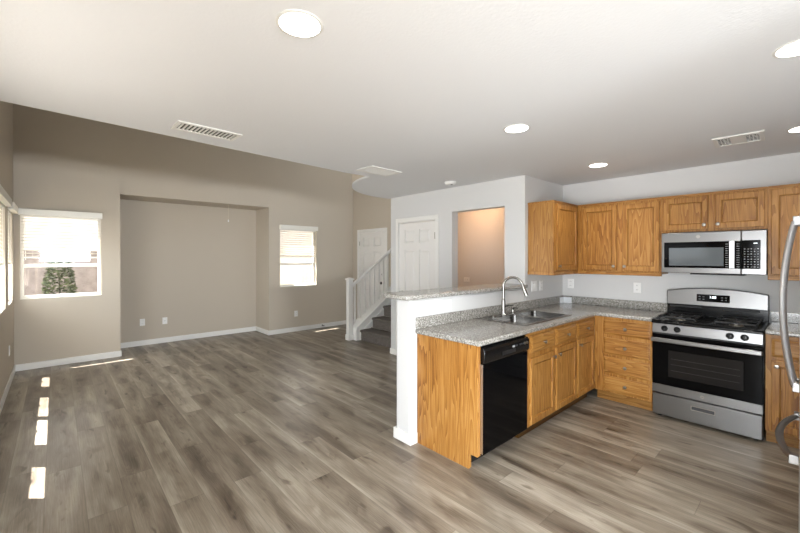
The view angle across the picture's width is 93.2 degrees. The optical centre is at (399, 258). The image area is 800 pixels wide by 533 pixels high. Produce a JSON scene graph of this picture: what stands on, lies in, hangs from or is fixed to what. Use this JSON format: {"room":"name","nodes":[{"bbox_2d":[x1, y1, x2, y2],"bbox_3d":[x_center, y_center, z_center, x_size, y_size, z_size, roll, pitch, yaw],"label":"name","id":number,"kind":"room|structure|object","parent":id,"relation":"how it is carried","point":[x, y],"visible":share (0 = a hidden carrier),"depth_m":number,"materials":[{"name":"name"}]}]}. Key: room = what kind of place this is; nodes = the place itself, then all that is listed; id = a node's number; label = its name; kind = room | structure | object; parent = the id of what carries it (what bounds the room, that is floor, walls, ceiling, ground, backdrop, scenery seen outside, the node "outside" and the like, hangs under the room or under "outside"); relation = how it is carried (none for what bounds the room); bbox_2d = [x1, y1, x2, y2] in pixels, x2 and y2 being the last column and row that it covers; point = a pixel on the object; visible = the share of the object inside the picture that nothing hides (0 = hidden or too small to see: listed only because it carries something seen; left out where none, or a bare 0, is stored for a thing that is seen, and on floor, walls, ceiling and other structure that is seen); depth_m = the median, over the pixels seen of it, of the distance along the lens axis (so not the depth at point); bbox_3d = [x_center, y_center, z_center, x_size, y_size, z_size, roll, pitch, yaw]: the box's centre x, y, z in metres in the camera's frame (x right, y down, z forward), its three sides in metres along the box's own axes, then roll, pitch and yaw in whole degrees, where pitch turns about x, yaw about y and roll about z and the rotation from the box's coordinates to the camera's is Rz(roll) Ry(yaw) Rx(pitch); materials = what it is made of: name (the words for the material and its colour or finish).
{"room":"open-plan kitchen","nodes":[
{"label":"open-plan kitchen","id":0,"kind":"room"},
{"bbox_2d":[0,101,13,399],"bbox_3d":[-1.070,-0.813,0.467,0.140,4.600,12.135,0,0,-42],"label":"wall","id":1,"kind":"structure","parent":0,"point":[6,109],"depth_m":4.20,"materials":[{"name":"beige paint"}]},
{"bbox_2d":[0,184,11,264],"bbox_3d":[-3.769,-0.286,3.533,0.114,0.722,1.524,0,0,-42],"label":"window blind","id":2,"kind":"object","parent":1,"relation":"attached to","point":[5,199],"visible":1,"depth_m":3.83,"materials":[{"name":"white plastic"}]},
{"bbox_2d":[0,365,15,413],"bbox_3d":[-2.879,1.435,2.579,0.014,0.088,6.281,0,0,-42],"label":"baseboard","id":3,"kind":"structure","parent":1,"relation":"attached to","point":[2,401],"depth_m":4.09,"materials":[{"name":"white"}]},
{"bbox_2d":[8,202,17,263],"bbox_3d":[-4.684,-0.290,4.538,0.114,0.722,0.604,0,0,-42],"label":"window blind","id":4,"kind":"object","parent":1,"relation":"attached to","point":[14,209],"visible":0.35,"depth_m":4.38,"materials":[{"name":"white plastic"}]},
{"bbox_2d":[13,104,352,364],"bbox_3d":[-3.081,-0.838,6.745,5.625,4.600,0.140,0,0,-42],"label":"wall","id":5,"kind":"structure","parent":0,"point":[62,162],"depth_m":5.73,"materials":[{"name":"beige paint"}]},
{"bbox_2d":[20,215,100,299],"bbox_3d":[-4.698,-0.032,5.267,0.838,1.140,0.125,0,0,-42],"label":"window","id":6,"kind":"structure","parent":5,"relation":"in","point":[22,265],"depth_m":5.22,"materials":[{"name":"white plastic"}]},
{"bbox_2d":[18,208,101,259],"bbox_3d":[-4.659,-0.318,5.223,0.862,0.672,0.114,0,0,-42],"label":"window blind","id":7,"kind":"object","parent":6,"relation":"attached to","point":[24,212],"visible":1,"depth_m":5.19,"materials":[{"name":"white plastic"}]},
{"bbox_2d":[15,320,345,371],"bbox_3d":[-3.234,1.417,6.926,5.340,0.088,0.629,0,0,-42],"label":"baseboard","id":8,"kind":"structure","parent":5,"relation":"attached to","point":[41,364],"depth_m":6.48,"materials":[{"name":"white"}]},
{"bbox_2d":[120,195,265,342],"bbox_3d":[-3.625,0.198,6.738,2.480,2.527,0.575,0,0,-42],"label":"wall niche","id":9,"kind":"object","parent":5,"relation":"in","point":[183,262],"visible":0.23,"depth_m":6.80,"materials":[{"name":"beige paint"}]},
{"bbox_2d":[140,319,144,325],"bbox_3d":[-4.325,1.073,6.352,0.072,0.115,0.009,0,0,-42],"label":"wall outlet","id":10,"kind":"object","parent":9,"relation":"attached to","point":[142,321],"visible":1,"depth_m":6.35,"materials":[{"name":"white plastic"}]},
{"bbox_2d":[162,317,166,323],"bbox_3d":[-4.082,1.082,6.569,0.075,0.115,0.015,0,0,-42],"label":"cable plate","id":11,"kind":"object","parent":9,"relation":"attached to","point":[164,319],"visible":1,"depth_m":6.57,"materials":[{"name":"white plastic"}]},
{"bbox_2d":[280,232,315,286],"bbox_3d":[-2.076,-0.022,7.652,0.798,1.160,0.125,0,0,-42],"label":"window","id":12,"kind":"structure","parent":5,"relation":"in","point":[313,258],"depth_m":7.85,"materials":[{"name":"white plastic"}]},
{"bbox_2d":[279,225,317,256],"bbox_3d":[-2.037,-0.318,7.609,0.822,0.672,0.114,0,0,-42],"label":"window blind","id":13,"kind":"object","parent":12,"relation":"attached to","point":[288,228],"visible":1,"depth_m":7.59,"materials":[{"name":"white plastic"}]},
{"bbox_2d":[352,174,363,182],"bbox_3d":[-0.978,-2.030,3.759,0.841,2.192,4.440,0,0,29],"label":"wall","id":14,"kind":"structure","parent":0,"point":[354,176],"depth_m":4.54,"materials":[{"name":"beige paint"}]},
{"bbox_2d":[353,189,390,318],"bbox_3d":[-0.522,-0.843,8.008,0.140,4.600,1.435,0,0,-42],"label":"wall","id":15,"kind":"structure","parent":0,"point":[369,212],"depth_m":8.07,"materials":[{"name":"beige paint"}]},
{"bbox_2d":[357,227,386,330],"bbox_3d":[-0.576,0.417,8.008,0.186,2.080,1.010,0,0,-42],"label":"door","id":16,"kind":"structure","parent":15,"relation":"in","point":[371,245],"depth_m":8.03,"materials":[{"name":"white wood"}]},
{"bbox_2d":[0,324,798,532],"bbox_3d":[1.324,1.537,3.009,7.200,0.120,12.940,0,0,-42],"label":"floor","id":17,"kind":"structure","parent":0,"point":[251,431],"depth_m":2.74,"materials":[{"name":"brown wood"}]},
{"bbox_2d":[345,249,390,340],"bbox_3d":[-0.513,0.624,7.084,1.094,1.674,0.233,0,0,-42],"label":"balustrade","id":18,"kind":"object","parent":17,"relation":"on","point":[364,321],"visible":0.87,"depth_m":6.98,"materials":[{"name":"white wood"}]},
{"bbox_2d":[360,305,390,347],"bbox_3d":[0.431,0.700,7.073,2.147,1.520,1.050,0,0,-42],"label":"stairs","id":19,"kind":"structure","parent":17,"relation":"on","point":[381,337],"depth_m":6.62,"materials":[{"name":"grey carpet"}]},
{"bbox_2d":[417,334,479,468],"bbox_3d":[0.348,1.040,2.828,0.036,0.875,0.585,0,0,-42],"label":"end panel","id":20,"kind":"object","parent":17,"relation":"on","point":[448,372],"visible":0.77,"depth_m":2.79,"materials":[{"name":"brown wood"}]},
{"bbox_2d":[471,335,528,462],"bbox_3d":[0.611,1.043,3.023,0.606,0.868,0.599,0,0,-42],"label":"dishwasher","id":21,"kind":"object","parent":17,"relation":"on","point":[503,364],"visible":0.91,"depth_m":2.77,"materials":[{"name":"black"}]},
{"bbox_2d":[515,321,576,437],"bbox_3d":[1.180,1.037,3.553,0.922,0.875,0.633,0,0,-42],"label":"base cabinet","id":22,"kind":"object","parent":17,"relation":"on","point":[552,352],"visible":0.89,"depth_m":3.29,"materials":[{"name":"brown wood"}]},
{"bbox_2d":[415,295,666,346],"bbox_3d":[1.461,0.534,3.488,2.617,0.128,1.113,0,0,-42],"label":"countertop","id":23,"kind":"structure","parent":22,"relation":"on","point":[463,326],"depth_m":3.48,"materials":[{"name":"stone"}]},
{"bbox_2d":[500,276,527,314],"bbox_3d":[1.111,0.362,3.677,0.263,0.382,0.079,0,0,24],"label":"faucet","id":24,"kind":"object","parent":23,"relation":"on","point":[503,306],"visible":1,"depth_m":3.69,"materials":[{"name":"silver metal"}]},
{"bbox_2d":[476,309,570,335],"bbox_3d":[1.204,0.638,3.621,0.880,0.168,0.503,0,0,-42],"label":"sink","id":25,"kind":"object","parent":23,"relation":"in","point":[525,317],"visible":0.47,"depth_m":3.67,"materials":[{"name":"silver metal"}]},
{"bbox_2d":[560,297,571,302],"bbox_3d":[2.050,0.519,4.678,0.103,0.072,0.103,0,0,-42],"label":"leaflet","id":26,"kind":"object","parent":23,"relation":"on","point":[562,299],"visible":1,"depth_m":4.71,"materials":[{"name":"white paper"}]},
{"bbox_2d":[568,316,593,407],"bbox_3d":[1.691,1.035,4.017,0.456,0.875,0.633,0,0,-42],"label":"base cabinet","id":27,"kind":"object","parent":17,"relation":"on","point":[584,327],"visible":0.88,"depth_m":3.79,"materials":[{"name":"brown wood"}]},
{"bbox_2d":[594,316,652,410],"bbox_3d":[2.402,1.036,3.948,0.598,0.875,0.521,0,0,-42],"label":"base cabinet","id":28,"kind":"object","parent":17,"relation":"on","point":[623,347],"visible":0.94,"depth_m":3.76,"materials":[{"name":"brown wood"}]},
{"bbox_2d":[651,288,769,439],"bbox_3d":[2.822,0.883,3.455,0.644,1.184,0.760,0,0,-42],"label":"gas stove","id":29,"kind":"object","parent":17,"relation":"on","point":[709,371],"visible":1,"depth_m":3.30,"materials":[{"name":"silver metal"}]},
{"bbox_2d":[670,304,701,307],"bbox_3d":[2.863,0.479,3.788,0.008,0.020,0.260,0,0,-42],"label":"grate","id":30,"kind":"object","parent":29,"relation":"in","point":[671,305],"depth_m":3.78,"materials":[{"name":"black"}]},
{"bbox_2d":[651,333,763,414],"bbox_3d":[2.621,0.971,3.273,0.101,0.541,0.752,0,0,-42],"label":"oven","id":31,"kind":"object","parent":29,"relation":"in","point":[724,374],"depth_m":3.23,"materials":[{"name":"silver metal"}]},
{"bbox_2d":[652,313,769,333],"bbox_3d":[2.837,0.583,3.468,0.604,0.035,0.760,0,0,-42],"label":"cooktop","id":32,"kind":"object","parent":29,"relation":"in","point":[703,323],"depth_m":3.35,"materials":[{"name":"black metal"}]},
{"bbox_2d":[722,308,759,312],"bbox_3d":[3.139,0.480,3.485,0.008,0.020,0.260,0,0,-42],"label":"grate","id":33,"kind":"object","parent":29,"relation":"in","point":[724,310],"depth_m":3.48,"materials":[{"name":"black metal"}]},
{"bbox_2d":[765,334,798,448],"bbox_3d":[3.435,1.040,2.813,0.598,0.875,1.003,0,0,-42],"label":"base cabinet","id":34,"kind":"object","parent":17,"relation":"on","point":[781,402],"visible":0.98,"depth_m":2.95,"materials":[{"name":"brown wood"}]},
{"bbox_2d":[765,311,799,337],"bbox_3d":[3.444,0.537,2.818,0.585,0.128,1.008,0,0,-42],"label":"countertop","id":35,"kind":"structure","parent":34,"relation":"on","point":[793,319],"depth_m":3.19,"materials":[{"name":"stone"}]},
{"bbox_2d":[775,216,799,532],"bbox_3d":[2.179,0.590,1.601,0.905,1.785,0.836,0,0,-42],"label":"refrigerator","id":36,"kind":"object","parent":17,"relation":"on","point":[793,458],"visible":1,"depth_m":1.84,"materials":[{"name":"grey metal"}]},
{"bbox_2d":[0,0,799,198],"bbox_3d":[1.911,-0.914,1.366,5.480,0.020,9.455,0,0,-42],"label":"ceiling","id":37,"kind":"structure","parent":0,"point":[427,91],"depth_m":1.91,"materials":[{"name":"white paint"}]},
{"bbox_2d":[170,120,241,140],"bbox_3d":[-1.376,-0.905,2.703,0.420,0.009,0.205,0,0,-44],"label":"ceiling vent","id":38,"kind":"object","parent":37,"relation":"in","point":[183,126],"visible":1,"depth_m":2.69,"materials":[{"name":"white metal"}]},
{"bbox_2d":[275,9,323,37],"bbox_3d":[-0.387,-0.901,1.462,0.180,0.006,0.180,0,0,-42],"label":"recessed light","id":39,"kind":"object","parent":37,"relation":"in","point":[297,23],"visible":1,"depth_m":1.45,"materials":[{"name":"white"}]},
{"bbox_2d":[356,165,401,175],"bbox_3d":[-0.217,-0.910,3.950,0.420,0.009,0.260,0,0,-44],"label":"ceiling vent","id":40,"kind":"object","parent":37,"relation":"in","point":[371,169],"visible":1,"depth_m":3.94,"materials":[{"name":"white metal"}]},
{"bbox_2d":[445,181,455,184],"bbox_3d":[0.604,-0.898,4.534,0.136,0.038,0.136,0,0,-42],"label":"smoke detector","id":41,"kind":"object","parent":37,"relation":"attached to","point":[446,182],"visible":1,"depth_m":4.49,"materials":[{"name":"white plastic"}]},
{"bbox_2d":[503,124,529,132],"bbox_3d":[0.815,-0.906,2.644,0.180,0.006,0.180,0,0,-42],"label":"recessed light","id":42,"kind":"object","parent":37,"relation":"in","point":[515,128],"visible":1,"depth_m":2.63,"materials":[{"name":"white"}]},
{"bbox_2d":[588,163,607,166],"bbox_3d":[1.938,-0.910,3.699,0.180,0.006,0.180,0,0,-42],"label":"recessed light","id":43,"kind":"object","parent":37,"relation":"in","point":[594,164],"visible":1,"depth_m":3.70,"materials":[{"name":"white"}]},
{"bbox_2d":[712,130,764,147],"bbox_3d":[2.582,-0.906,2.886,0.290,0.009,0.300,0,0,45],"label":"ceiling vent","id":44,"kind":"object","parent":37,"relation":"in","point":[756,136],"visible":1,"depth_m":2.88,"materials":[{"name":"white metal"}]},
{"bbox_2d":[772,39,799,57],"bbox_3d":[1.715,-0.902,1.618,0.180,0.006,0.180,0,0,-42],"label":"recessed light","id":45,"kind":"object","parent":37,"relation":"in","point":[791,49],"visible":1,"depth_m":1.64,"materials":[{"name":"white"}]},
{"bbox_2d":[786,126,799,132],"bbox_3d":[2.822,-0.906,2.638,0.180,0.006,0.180,0,0,-42],"label":"recessed light","id":46,"kind":"object","parent":37,"relation":"in","point":[794,129],"visible":1,"depth_m":2.66,"materials":[{"name":"white"}]},
{"bbox_2d":[391,175,530,348],"bbox_3d":[0.662,0.275,5.032,0.120,2.388,2.247,0,0,-42],"label":"wall","id":47,"kind":"structure","parent":0,"point":[513,193],"depth_m":4.83,"materials":[{"name":"white paint"}]},
{"bbox_2d":[390,348,395,354],"bbox_3d":[0.303,1.423,5.420,0.134,0.088,1.226,0,0,-42],"label":"baseboard","id":48,"kind":"structure","parent":47,"relation":"attached to","point":[392,351],"depth_m":5.78,"materials":[{"name":"white"}]},
{"bbox_2d":[396,214,438,354],"bbox_3d":[0.256,0.437,5.429,0.186,2.060,0.865,0,0,-42],"label":"door","id":49,"kind":"structure","parent":47,"relation":"in","point":[417,241],"depth_m":5.40,"materials":[{"name":"white wood"}]},
{"bbox_2d":[397,177,562,433],"bbox_3d":[1.009,0.279,3.949,2.666,2.388,0.177,0,0,-42],"label":"wall","id":50,"kind":"structure","parent":0,"point":[407,310],"depth_m":3.10,"materials":[{"name":"white paint"}]},
{"bbox_2d":[393,425,417,445],"bbox_3d":[0.663,1.430,3.639,1.759,0.088,0.205,0,0,-42],"label":"baseboard","id":51,"kind":"structure","parent":50,"relation":"attached to","point":[409,439],"depth_m":3.02,"materials":[{"name":"white"}]},
{"bbox_2d":[442,299,450,310],"bbox_3d":[0.409,0.404,3.278,0.118,0.088,0.009,0,0,-42],"label":"wall outlet","id":52,"kind":"object","parent":50,"relation":"attached to","point":[446,304],"visible":1,"depth_m":3.27,"materials":[{"name":"white plastic"}]},
{"bbox_2d":[383,283,527,299],"bbox_3d":[0.614,0.306,3.646,1.814,0.038,0.335,0,0,-42],"label":"bar","id":53,"kind":"object","parent":50,"relation":"on","point":[462,290],"visible":0.99,"depth_m":3.38,"materials":[{"name":"stone"}]},
{"bbox_2d":[531,281,536,291],"bbox_3d":[1.525,0.314,4.292,0.118,0.118,0.011,0,0,-42],"label":"light switch","id":54,"kind":"object","parent":50,"relation":"attached to","point":[533,283],"visible":1,"depth_m":4.28,"materials":[{"name":"white plastic"}]},
{"bbox_2d":[539,280,542,290],"bbox_3d":[1.645,0.315,4.402,0.072,0.115,0.009,0,0,-42],"label":"wall outlet","id":55,"kind":"object","parent":50,"relation":"attached to","point":[541,281],"visible":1,"depth_m":4.39,"materials":[{"name":"white plastic"}]},
{"bbox_2d":[416,295,666,328],"bbox_3d":[1.464,0.515,3.490,2.610,0.090,1.113,0,0,-42],"label":"backsplash","id":56,"kind":"structure","parent":50,"relation":"attached to","point":[444,318],"depth_m":4.02,"materials":[{"name":"stone"}]},
{"bbox_2d":[528,200,577,274],"bbox_3d":[1.846,-0.219,4.358,0.863,0.794,0.337,0,0,-42],"label":"upper cabinet","id":57,"kind":"object","parent":50,"relation":"attached to","point":[552,224],"visible":0.98,"depth_m":4.11,"materials":[{"name":"brown wood"}]},
{"bbox_2d":[458,207,504,286],"bbox_3d":[1.081,0.273,5.508,1.140,2.388,2.107,0,0,-42],"label":"wall","id":58,"kind":"structure","parent":0,"point":[481,233],"depth_m":5.95,"materials":[{"name":"tan beige paint"}]},
{"bbox_2d":[464,277,469,281],"bbox_3d":[1.085,0.344,6.166,0.009,0.072,0.115,0,0,-42],"label":"wall outlet","id":59,"kind":"object","parent":58,"relation":"attached to","point":[466,279],"visible":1,"depth_m":6.16,"materials":[{"name":"white plastic"}]},
{"bbox_2d":[563,152,799,352],"bbox_3d":[3.080,0.270,3.758,0.140,2.408,3.173,0,0,-42],"label":"wall","id":60,"kind":"structure","parent":0,"point":[784,169],"depth_m":3.87,"materials":[{"name":"white paint"}]},
{"bbox_2d":[568,279,573,287],"bbox_3d":[2.120,0.312,4.702,0.009,0.115,0.075,0,0,-42],"label":"wall outlet","id":61,"kind":"object","parent":60,"relation":"attached to","point":[570,281],"visible":1,"depth_m":4.70,"materials":[{"name":"white plastic"}]},
{"bbox_2d":[578,197,667,275],"bbox_3d":[2.415,-0.218,4.155,0.302,0.794,0.824,0,0,-42],"label":"upper cabinet","id":62,"kind":"object","parent":60,"relation":"attached to","point":[617,237],"visible":1,"depth_m":4.06,"materials":[{"name":"brown wood"}]},
{"bbox_2d":[633,282,640,292],"bbox_3d":[2.610,0.322,4.163,0.009,0.115,0.075,0,0,-42],"label":"wall outlet","id":63,"kind":"object","parent":60,"relation":"attached to","point":[636,285],"visible":1,"depth_m":4.16,"materials":[{"name":"white plastic"}]},
{"bbox_2d":[662,186,767,232],"bbox_3d":[2.949,-0.432,3.567,0.302,0.362,0.760,0,0,-42],"label":"upper cabinet","id":64,"kind":"object","parent":60,"relation":"attached to","point":[738,209],"visible":1,"depth_m":3.45,"materials":[{"name":"brown wood"}]},
{"bbox_2d":[662,230,767,275],"bbox_3d":[2.922,-0.045,3.530,0.394,0.392,0.742,0,0,-42],"label":"microwave oven","id":65,"kind":"object","parent":64,"relation":"attached to","point":[733,253],"visible":1,"depth_m":3.39,"materials":[{"name":"silver metal"}]},
{"bbox_2d":[768,183,799,280],"bbox_3d":[3.545,-0.213,2.913,0.302,0.794,1.010,0,0,-42],"label":"upper cabinet","id":66,"kind":"object","parent":60,"relation":"attached to","point":[783,200],"visible":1,"depth_m":3.15,"materials":[{"name":"brown wood"}]},
{"bbox_2d":[771,311,799,323],"bbox_3d":[3.654,0.517,3.008,0.019,0.090,1.008,0,0,-42],"label":"backsplash","id":67,"kind":"structure","parent":60,"relation":"attached to","point":[791,317],"depth_m":3.29,"materials":[{"name":"stone"}]},
{"label":"outside","id":68,"kind":"structure","parent":0,"visible":0},
{"bbox_3d":[-10.852,1.641,15.651,45.000,0.170,22.250,0,0,-42],"label":"ground","id":69,"kind":"structure","parent":68,"visible":0},
{"bbox_2d":[41,258,77,294],"bbox_3d":[-6.220,0.783,6.916,0.545,1.617,0.534,0,0,-15],"label":"bush","id":70,"kind":"object","parent":69,"relation":"on","point":[46,282],"visible":0.42,"depth_m":6.84,"materials":[{"name":"green plant"}]},
{"bbox_2d":[24,251,97,295],"bbox_3d":[-4.846,0.704,9.789,22.000,1.750,0.320,0,0,-42],"label":"wall","id":71,"kind":"structure","parent":69,"relation":"on","point":[86,279],"depth_m":7.76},
{"bbox_2d":[24,217,311,250],"bbox_3d":[-8.043,-0.800,13.296,26.800,4.730,4.700,0,0,-42],"label":"house","id":72,"kind":"structure","parent":69,"relation":"on","point":[81,238],"depth_m":10.11,"materials":[{"name":"paint"}]},
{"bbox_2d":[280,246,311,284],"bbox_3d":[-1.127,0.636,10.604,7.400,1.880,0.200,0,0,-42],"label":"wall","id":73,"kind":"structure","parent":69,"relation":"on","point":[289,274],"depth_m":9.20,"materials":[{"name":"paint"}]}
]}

